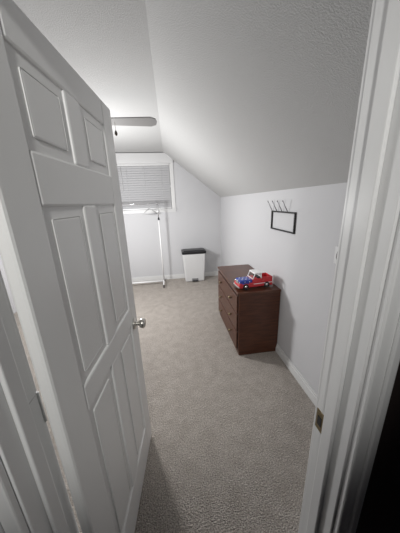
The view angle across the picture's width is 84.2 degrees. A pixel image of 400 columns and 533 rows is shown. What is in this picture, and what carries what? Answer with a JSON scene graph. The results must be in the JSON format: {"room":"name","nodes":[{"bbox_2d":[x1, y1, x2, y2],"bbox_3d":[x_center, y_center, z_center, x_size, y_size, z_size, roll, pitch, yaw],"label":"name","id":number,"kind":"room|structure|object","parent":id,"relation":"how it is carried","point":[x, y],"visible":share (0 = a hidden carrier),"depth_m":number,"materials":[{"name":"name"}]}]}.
{"room":"attic bedroom","nodes":[
{"label":"attic bedroom","id":0,"kind":"room"},
{"bbox_2d":[0,256,16,312],"bbox_3d":[-2.913,0.192,2.343,0.100,1.730,4.170,-4,16,-7],"label":"wall","id":1,"kind":"structure","parent":0,"point":[1,263],"depth_m":3.43,"materials":[{"name":"grey paint"}]},
{"bbox_2d":[14,276,315,532],"bbox_3d":[-0.648,1.206,1.846,4.328,0.100,6.470,-4,16,-7],"label":"floor","id":2,"kind":"structure","parent":0,"point":[229,448],"depth_m":1.65,"materials":[{"name":"beige carpet"}]},
{"bbox_2d":[122,203,164,287],"bbox_3d":[-1.214,-0.376,4.290,1.006,1.612,0.446,-4,16,-7],"label":"rack","id":3,"kind":"object","parent":2,"relation":"on","point":[163,280],"visible":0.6,"depth_m":4.35,"materials":[{"name":"white metal"}]},
{"bbox_2d":[181,248,205,281],"bbox_3d":[-0.126,-0.034,4.670,0.494,0.666,0.321,-4,16,-7],"label":"step trash can","id":4,"kind":"object","parent":2,"relation":"on","point":[193,258],"visible":1,"depth_m":4.54,"materials":[{"name":"white plastic"}]},
{"bbox_2d":[217,264,280,354],"bbox_3d":[0.526,0.466,2.746,0.477,0.733,0.967,-4,16,-7],"label":"dresser","id":5,"kind":"object","parent":2,"relation":"on","point":[250,317],"visible":0.99,"depth_m":2.33,"materials":[{"name":"brown wood"}]},
{"bbox_2d":[233,269,272,289],"bbox_3d":[0.553,0.127,2.297,0.386,0.165,0.160,-6,17,-12],"label":"pickup truck","id":6,"kind":"object","parent":5,"relation":"on","point":[258,278],"visible":1,"depth_m":2.25,"materials":[{"name":"red"}]},
{"bbox_2d":[123,152,220,277],"bbox_3d":[-1.364,-0.901,4.486,3.628,2.522,0.100,-4,16,-7],"label":"wall","id":7,"kind":"structure","parent":0,"point":[196,221],"depth_m":4.60,"materials":[{"name":"grey paint"}]},
{"bbox_2d":[115,153,176,213],"bbox_3d":[-1.064,-1.596,4.295,1.155,1.080,0.125,-4,16,-7],"label":"window","id":8,"kind":"structure","parent":7,"relation":"in","point":[144,178],"depth_m":4.29,"materials":[{"name":"white plastic"}]},
{"bbox_2d":[132,271,217,281],"bbox_3d":[-1.321,0.277,4.769,3.612,0.100,0.014,-4,16,-7],"label":"baseboard","id":9,"kind":"structure","parent":7,"relation":"attached to","point":[214,273],"depth_m":4.83,"materials":[{"name":"white wood"}]},
{"bbox_2d":[13,0,372,196],"bbox_3d":[-1.113,-1.176,2.202,3.628,0.946,4.170,-4,16,-7],"label":"ceiling","id":10,"kind":"structure","parent":0,"point":[245,96],"depth_m":1.18,"materials":[{"name":"grey paint"}]},
{"bbox_2d":[111,117,156,135],"bbox_3d":[-0.888,-1.295,2.005,0.986,0.416,1.127,-4,16,-7],"label":"ceiling fan","id":11,"kind":"object","parent":10,"relation":"hanging from","point":[117,121],"depth_m":2.03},
{"bbox_2d":[221,182,346,393],"bbox_3d":[0.779,-0.073,2.780,0.100,1.730,4.170,-4,16,-7],"label":"wall","id":12,"kind":"structure","parent":0,"point":[300,264],"depth_m":1.94,"materials":[{"name":"grey paint"}]},
{"bbox_2d":[267,200,296,233],"bbox_3d":[0.747,-0.473,2.077,0.068,0.283,0.452,-4,16,-7],"label":"coat rack","id":13,"kind":"object","parent":12,"relation":"attached to","point":[272,211],"visible":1,"depth_m":2.04,"materials":[{"name":"black metal"}]},
{"bbox_2d":[275,344,316,406],"bbox_3d":[0.750,0.711,3.011,0.014,0.100,4.150,-4,16,-7],"label":"baseboard","id":14,"kind":"structure","parent":12,"relation":"attached to","point":[309,391],"depth_m":2.00,"materials":[{"name":"white wood"}]},
{"bbox_2d":[333,246,337,263],"bbox_3d":[0.882,-0.068,1.417,0.016,0.115,0.070,-4,16,-7],"label":"light switch","id":15,"kind":"object","parent":12,"relation":"attached to","point":[336,248],"visible":0.38,"depth_m":1.44,"materials":[{"name":"white plastic"}]},
{"bbox_2d":[356,362,399,532],"bbox_3d":[-0.551,0.198,0.422,4.328,2.622,0.120,-4,16,-7],"label":"wall","id":16,"kind":"structure","parent":0,"point":[380,512],"depth_m":0.63,"materials":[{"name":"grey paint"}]},
{"bbox_2d":[0,0,151,532],"bbox_3d":[-0.387,0.341,0.951,0.165,2.018,0.775,-3,16,-1],"label":"door","id":17,"kind":"structure","parent":16,"relation":"in","point":[64,254],"depth_m":0.66,"materials":[{"name":"white paint"}]},
{"bbox_2d":[0,0,399,532],"bbox_3d":[-0.010,0.415,0.554,0.876,2.093,0.162,-4,16,-7],"label":"door frame","id":18,"kind":"structure","parent":16,"relation":"attached to","point":[361,359],"depth_m":0.49,"materials":[{"name":"white wood"}]}
]}

